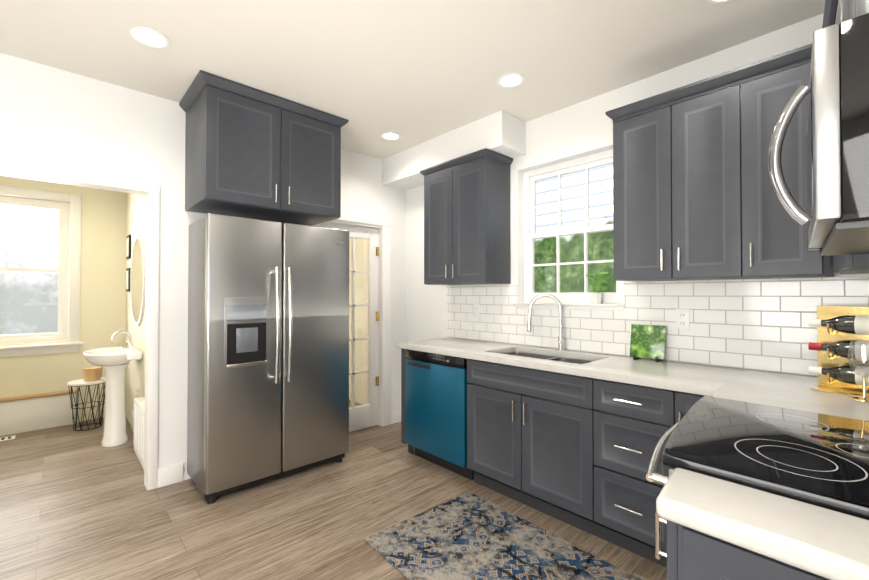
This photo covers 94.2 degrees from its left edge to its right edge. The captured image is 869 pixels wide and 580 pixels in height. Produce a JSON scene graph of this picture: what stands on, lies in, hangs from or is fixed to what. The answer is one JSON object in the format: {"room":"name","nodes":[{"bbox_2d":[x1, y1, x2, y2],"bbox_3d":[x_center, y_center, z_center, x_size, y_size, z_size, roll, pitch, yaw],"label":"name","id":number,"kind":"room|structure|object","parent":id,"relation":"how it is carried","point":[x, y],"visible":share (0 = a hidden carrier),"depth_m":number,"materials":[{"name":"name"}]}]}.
{"room":"kitchen","nodes":[
{"label":"kitchen","id":0,"kind":"room"},
{"bbox_2d":[0,175,145,423],"bbox_3d":[-2.699,0.003,2.152,2.360,2.660,0.004,1,-1,-43],"label":"wall","id":1,"kind":"structure","parent":0,"point":[111,221],"depth_m":2.61,"materials":[{"name":"beige paint"}]},
{"bbox_2d":[0,185,83,356],"bbox_3d":[-4.085,-0.176,3.806,1.190,1.615,0.140,1,-1,-43],"label":"bathroom window","id":2,"kind":"structure","parent":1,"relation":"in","point":[69,277],"depth_m":4.09,"materials":[{"name":"white wood"}]},
{"bbox_2d":[126,235,130,258],"bbox_3d":[-3.180,-0.444,4.200,0.020,0.240,0.200,1,-1,-43],"label":"picture frame","id":3,"kind":"object","parent":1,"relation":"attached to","point":[128,250],"depth_m":4.14,"materials":[{"name":"black"}]},
{"bbox_2d":[126,268,130,291],"bbox_3d":[-3.180,-0.104,4.196,0.020,0.240,0.200,1,-1,-43],"label":"picture frame","id":4,"kind":"object","parent":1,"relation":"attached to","point":[128,271],"depth_m":4.13,"materials":[{"name":"black"}]},
{"bbox_2d":[130,235,145,325],"bbox_3d":[-2.747,-0.089,3.738,0.017,0.840,0.840,1,-1,-43],"label":"bathroom mirror","id":5,"kind":"object","parent":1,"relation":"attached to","point":[138,279],"visible":0.96,"depth_m":3.67,"materials":[{"name":"white mirror"}]},
{"bbox_2d":[0,53,405,479],"bbox_3d":[-2.141,0.008,2.591,4.935,2.660,0.120,1,-1,-43],"label":"wall","id":6,"kind":"structure","parent":0,"point":[54,118],"depth_m":2.76,"materials":[{"name":"white paint"}]},
{"bbox_2d":[131,410,164,481],"bbox_3d":[-2.464,1.262,3.415,0.030,0.170,1.536,1,-1,-43],"label":"baseboard","id":7,"kind":"structure","parent":6,"relation":"attached to","point":[161,471],"depth_m":2.75,"materials":[{"name":"white wood"}]},
{"bbox_2d":[0,160,390,490],"bbox_3d":[-1.578,0.306,3.109,2.990,2.075,0.146,1,-1,-43],"label":"door frame","id":8,"kind":"structure","parent":6,"relation":"attached to","point":[151,192],"depth_m":2.73,"materials":[{"name":"white wood"}]},
{"bbox_2d":[179,70,348,225],"bbox_3d":[-1.230,-0.936,2.977,1.017,0.757,0.571,1,-1,-43],"label":"upper cabinet","id":9,"kind":"object","parent":6,"relation":"attached to","point":[252,153],"visible":0.94,"depth_m":2.74,"materials":[{"name":"wood"}]},
{"bbox_2d":[312,222,378,431],"bbox_3d":[-0.870,0.365,3.845,0.744,1.958,0.141,1,-1,-43],"label":"french door","id":10,"kind":"structure","parent":6,"relation":"in","point":[363,416],"depth_m":3.98,"materials":[{"name":"white wood"}]},
{"bbox_2d":[0,400,666,579],"bbox_3d":[-1.506,1.360,1.910,5.450,0.060,6.800,1,-1,-43],"label":"floor","id":11,"kind":"structure","parent":0,"point":[81,505],"depth_m":2.39,"materials":[{"name":"brown wood"}]},
{"bbox_2d":[0,435,15,440],"bbox_3d":[-4.059,1.345,3.497,0.600,0.006,0.110,1,-1,-43],"label":"floor vent","id":12,"kind":"object","parent":11,"relation":"in","point":[7,438],"visible":0.98,"depth_m":3.66,"materials":[{"name":"white metal"}]},
{"bbox_2d":[0,390,75,435],"bbox_3d":[-4.271,1.181,3.535,1.700,0.335,0.083,1,-1,-43],"label":"heater","id":13,"kind":"object","parent":11,"relation":"on","point":[21,414],"visible":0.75,"depth_m":3.90,"materials":[{"name":"white metal"}]},
{"bbox_2d":[67,366,104,430],"bbox_3d":[-3.404,1.057,3.972,0.310,0.586,0.310,1,-1,-43],"label":"table","id":14,"kind":"object","parent":11,"relation":"on","point":[92,375],"visible":0.96,"depth_m":3.93,"materials":[{"name":"black metal"}]},
{"bbox_2d":[82,330,142,446],"bbox_3d":[-2.850,0.855,3.562,0.388,0.988,0.550,1,-1,-43],"label":"pedestal sink","id":15,"kind":"object","parent":11,"relation":"on","point":[114,362],"visible":1,"depth_m":3.51,"materials":[{"name":"white ceramic"}]},
{"bbox_2d":[133,389,144,468],"bbox_3d":[-2.274,1.095,3.175,0.076,0.500,0.771,1,-1,-43],"label":"radiator","id":16,"kind":"object","parent":11,"relation":"on","point":[139,422],"visible":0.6,"depth_m":3.19,"materials":[{"name":"white metal"}]},
{"bbox_2d":[187,213,348,503],"bbox_3d":[-1.175,0.430,2.973,1.002,1.824,0.588,1,-1,-43],"label":"refrigerator","id":17,"kind":"object","parent":11,"relation":"on","point":[268,353],"visible":0.98,"depth_m":2.73,"materials":[{"name":"silver metal"}]},
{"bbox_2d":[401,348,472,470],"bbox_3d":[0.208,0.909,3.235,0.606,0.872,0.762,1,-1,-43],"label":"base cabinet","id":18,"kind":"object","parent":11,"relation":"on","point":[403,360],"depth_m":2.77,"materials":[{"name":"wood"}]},
{"bbox_2d":[405,349,473,479],"bbox_3d":[0.203,0.911,3.231,0.607,0.868,0.646,1,-1,-43],"label":"dishwasher","id":19,"kind":"object","parent":11,"relation":"on","point":[435,408],"visible":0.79,"depth_m":2.99,"materials":[{"name":"blue metal"}]},
{"bbox_2d":[364,491,640,579],"bbox_3d":[0.347,1.325,1.923,0.855,0.010,1.318,1,-1,-43],"label":"rug","id":20,"kind":"object","parent":11,"relation":"on","point":[469,535],"visible":0.96,"depth_m":2.06,"materials":[{"name":"multicoloured fabric"}]},
{"bbox_2d":[473,360,596,536],"bbox_3d":[0.755,0.903,2.653,0.606,0.872,0.916,1,-1,-43],"label":"base cabinet","id":21,"kind":"object","parent":11,"relation":"on","point":[576,451],"depth_m":2.38,"materials":[{"name":"wood"}]},
{"bbox_2d":[397,337,856,400],"bbox_3d":[0.909,0.542,2.462,0.649,0.239,2.894,1,-1,-43],"label":"countertop","id":22,"kind":"structure","parent":21,"relation":"on","point":[663,374],"depth_m":2.19,"materials":[{"name":"stone"}]},
{"bbox_2d":[526,293,564,350],"bbox_3d":[0.807,0.225,2.874,0.162,0.402,0.268,1,-1,-43],"label":"faucet","id":23,"kind":"object","parent":22,"relation":"on","point":[560,336],"visible":1,"depth_m":2.86,"materials":[{"name":"silver metal"}]},
{"bbox_2d":[630,324,665,361],"bbox_3d":[1.283,0.316,2.433,0.190,0.210,0.105,-1,-1,43],"label":"picture","id":24,"kind":"object","parent":22,"relation":"on","point":[647,341],"visible":0.98,"depth_m":2.42,"materials":[{"name":"green"}]},
{"bbox_2d":[808,306,868,397],"bbox_3d":[1.681,0.239,1.581,0.115,0.345,0.322,0,-1,-33],"label":"wine rack","id":25,"kind":"object","parent":22,"relation":"on","point":[840,329],"visible":0.98,"depth_m":1.64,"materials":[{"name":"yellow wood"}]},
{"bbox_2d":[847,341,868,401],"bbox_3d":[1.606,0.303,1.511,0.088,0.215,0.088,1,-1,-43],"label":"wine glass","id":26,"kind":"object","parent":22,"relation":"on","point":[863,398],"visible":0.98,"depth_m":1.51,"materials":[{"name":"clear glass"}]},
{"bbox_2d":[597,379,680,567],"bbox_3d":[1.187,0.897,2.194,0.606,0.872,0.424,1,-1,-43],"label":"base cabinet","id":27,"kind":"object","parent":11,"relation":"on","point":[632,419],"depth_m":2.00,"materials":[{"name":"wood"}]},
{"bbox_2d":[681,392,711,418],"bbox_3d":[1.369,0.895,2.000,0.606,0.872,0.188,1,-1,-43],"label":"base cabinet","id":28,"kind":"object","parent":11,"relation":"on","point":[688,400],"depth_m":1.81,"materials":[{"name":"wood"}]},
{"bbox_2d":[693,381,868,420],"bbox_3d":[1.335,0.429,1.358,0.242,0.040,0.698,1,-1,-43],"label":"countertop","id":29,"kind":"structure","parent":28,"relation":"on","point":[859,410],"depth_m":1.51,"materials":[{"name":"stone"}]},
{"bbox_2d":[655,511,828,579],"bbox_3d":[0.720,0.882,0.631,0.171,0.868,0.692,1,-1,-43],"label":"base cabinet","id":30,"kind":"object","parent":11,"relation":"on","point":[691,554],"visible":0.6,"depth_m":0.74,"materials":[{"name":"wood"}]},
{"bbox_2d":[656,468,868,579],"bbox_3d":[0.718,0.423,0.624,0.194,0.042,0.679,1,-1,-43],"label":"countertop","id":31,"kind":"structure","parent":30,"relation":"on","point":[829,544],"depth_m":0.71,"materials":[{"name":"stone"}]},
{"bbox_2d":[646,396,868,519],"bbox_3d":[0.995,0.785,1.002,0.728,1.070,0.805,1,-1,-43],"label":"range","id":32,"kind":"object","parent":11,"relation":"on","point":[818,459],"visible":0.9,"depth_m":0.99,"materials":[{"name":"black glass"}]},
{"bbox_2d":[0,0,824,158],"bbox_3d":[-1.506,-1.369,1.941,5.450,0.080,6.800,1,-1,-43],"label":"ceiling","id":33,"kind":"structure","parent":0,"point":[412,73],"depth_m":2.21,"materials":[{"name":"white paint"}]},
{"bbox_2d":[130,27,169,48],"bbox_3d":[-1.491,-1.323,2.122,0.176,0.009,0.176,1,-1,-43],"label":"recessed light","id":34,"kind":"object","parent":33,"relation":"in","point":[150,37],"visible":1,"depth_m":2.12,"materials":[{"name":"white"}]},
{"bbox_2d":[380,132,400,139],"bbox_3d":[-0.373,-1.308,3.438,0.176,0.009,0.176,1,-1,-43],"label":"recessed light","id":35,"kind":"object","parent":33,"relation":"in","point":[390,136],"visible":1,"depth_m":3.43,"materials":[{"name":"white"}]},
{"bbox_2d":[382,110,525,189],"bbox_3d":[0.096,-1.183,3.604,0.305,0.255,1.485,1,-1,-43],"label":"ceiling soffit","id":36,"kind":"structure","parent":33,"relation":"attached to","point":[502,132],"depth_m":3.29,"materials":[{"name":"white paint"}]},
{"bbox_2d":[497,73,524,87],"bbox_3d":[0.482,-1.318,2.544,0.176,0.009,0.176,1,-1,-43],"label":"recessed light","id":37,"kind":"object","parent":33,"relation":"in","point":[510,80],"visible":1,"depth_m":2.54,"materials":[{"name":"white"}]},
{"bbox_2d":[706,0,731,3],"bbox_3d":[1.302,-1.326,1.784,0.176,0.009,0.176,1,-1,-43],"label":"recessed light","id":38,"kind":"object","parent":33,"relation":"in","point":[716,1],"visible":1,"depth_m":1.85,"materials":[{"name":"white"}]},
{"bbox_2d":[349,13,868,403],"bbox_3d":[0.496,0.018,3.497,0.150,2.660,5.250,1,-1,-43],"label":"wall","id":39,"kind":"structure","parent":0,"point":[580,129],"depth_m":3.04,"materials":[{"name":"white paint"}]},
{"bbox_2d":[419,148,512,284],"bbox_3d":[0.246,-0.551,3.396,0.354,1.005,0.754,1,-1,-43],"label":"upper cabinet","id":40,"kind":"object","parent":39,"relation":"attached to","point":[467,238],"visible":1,"depth_m":3.22,"materials":[{"name":"wood"}]},
{"bbox_2d":[513,303,623,310],"bbox_3d":[0.953,0.119,2.934,0.103,0.042,0.854,1,-1,-43],"label":"window sill","id":41,"kind":"structure","parent":39,"relation":"attached to","point":[602,307],"depth_m":2.84,"materials":[{"name":"white wood"}]},
{"bbox_2d":[586,272,607,303],"bbox_3d":[1.111,-0.014,2.749,0.102,0.218,0.141,1,-1,-43],"label":"potted plant","id":42,"kind":"object","parent":41,"relation":"on","point":[596,298],"visible":1,"depth_m":2.74,"materials":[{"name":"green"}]},
{"bbox_2d":[524,149,623,303],"bbox_3d":[1.021,-0.429,2.986,0.060,1.054,0.816,1,-1,-43],"label":"kitchen window","id":43,"kind":"structure","parent":39,"relation":"in","point":[586,163],"depth_m":3.03,"materials":[{"name":"white wood"}]},
{"bbox_2d":[447,277,868,375],"bbox_3d":[1.125,0.188,2.710,0.008,0.472,2.945,1,-1,-43],"label":"tile backsplash","id":44,"kind":"structure","parent":39,"relation":"attached to","point":[758,324],"depth_m":2.30,"materials":[{"name":"white tile"}]},
{"bbox_2d":[473,304,479,317],"bbox_3d":[0.365,0.183,3.509,0.006,0.120,0.070,1,-1,-43],"label":"electrical outlet plate","id":45,"kind":"object","parent":44,"relation":"attached to","point":[476,310],"visible":1,"depth_m":3.51,"materials":[{"name":"white plastic"}]},
{"bbox_2d":[676,309,688,329],"bbox_3d":[1.446,0.170,2.357,0.006,0.120,0.070,1,-1,-43],"label":"electrical outlet plate","id":46,"kind":"object","parent":44,"relation":"attached to","point":[682,318],"visible":1,"depth_m":2.35,"materials":[{"name":"white plastic"}]},
{"bbox_2d":[609,68,744,281],"bbox_3d":[1.358,-0.541,2.239,0.316,0.969,0.603,1,-1,-43],"label":"upper cabinet","id":47,"kind":"object","parent":39,"relation":"attached to","point":[695,197],"depth_m":2.09,"materials":[{"name":"wood"}]},
{"bbox_2d":[745,44,828,278],"bbox_3d":[1.666,-0.545,1.911,0.316,0.969,0.297,1,-1,-43],"label":"upper cabinet","id":48,"kind":"object","parent":39,"relation":"attached to","point":[775,243],"depth_m":1.83,"materials":[{"name":"wood"}]},
{"label":"outside","id":49,"kind":"structure","parent":0,"visible":0},
{"bbox_2d":[534,164,615,303],"bbox_3d":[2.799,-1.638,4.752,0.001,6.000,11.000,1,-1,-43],"label":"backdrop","id":50,"kind":"structure","parent":49,"point":[551,277],"depth_m":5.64,"materials":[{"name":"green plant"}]},
{"bbox_3d":[0.485,-0.025,-0.279,5.435,2.660,0.769,1,-1,-43],"label":"wall","id":51,"kind":"structure","parent":0,"visible":0},
{"bbox_2d":[817,252,868,276],"bbox_3d":[1.569,-0.551,1.362,0.517,0.969,0.349,1,-1,-43],"label":"upper cabinet","id":52,"kind":"object","parent":51,"relation":"attached to","point":[828,265],"depth_m":1.44,"materials":[{"name":"wood"}]},
{"bbox_2d":[822,0,868,27],"bbox_3d":[1.141,-0.773,0.885,0.763,0.537,0.370,1,-1,-43],"label":"upper cabinet","id":53,"kind":"object","parent":51,"relation":"attached to","point":[835,11],"depth_m":1.25,"materials":[{"name":"wood"}]},
{"bbox_2d":[768,13,868,255],"bbox_3d":[1.096,-0.303,0.920,0.768,0.380,0.441,1,-1,-43],"label":"microwave","id":54,"kind":"object","parent":53,"relation":"attached to","point":[835,216],"visible":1,"depth_m":0.75,"materials":[{"name":"silver glass"}]},
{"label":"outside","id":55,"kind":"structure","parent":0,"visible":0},
{"bbox_2d":[0,204,69,334],"bbox_3d":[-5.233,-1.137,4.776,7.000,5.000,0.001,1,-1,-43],"label":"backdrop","id":56,"kind":"structure","parent":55,"point":[33,281],"depth_m":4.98,"materials":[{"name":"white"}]}
]}

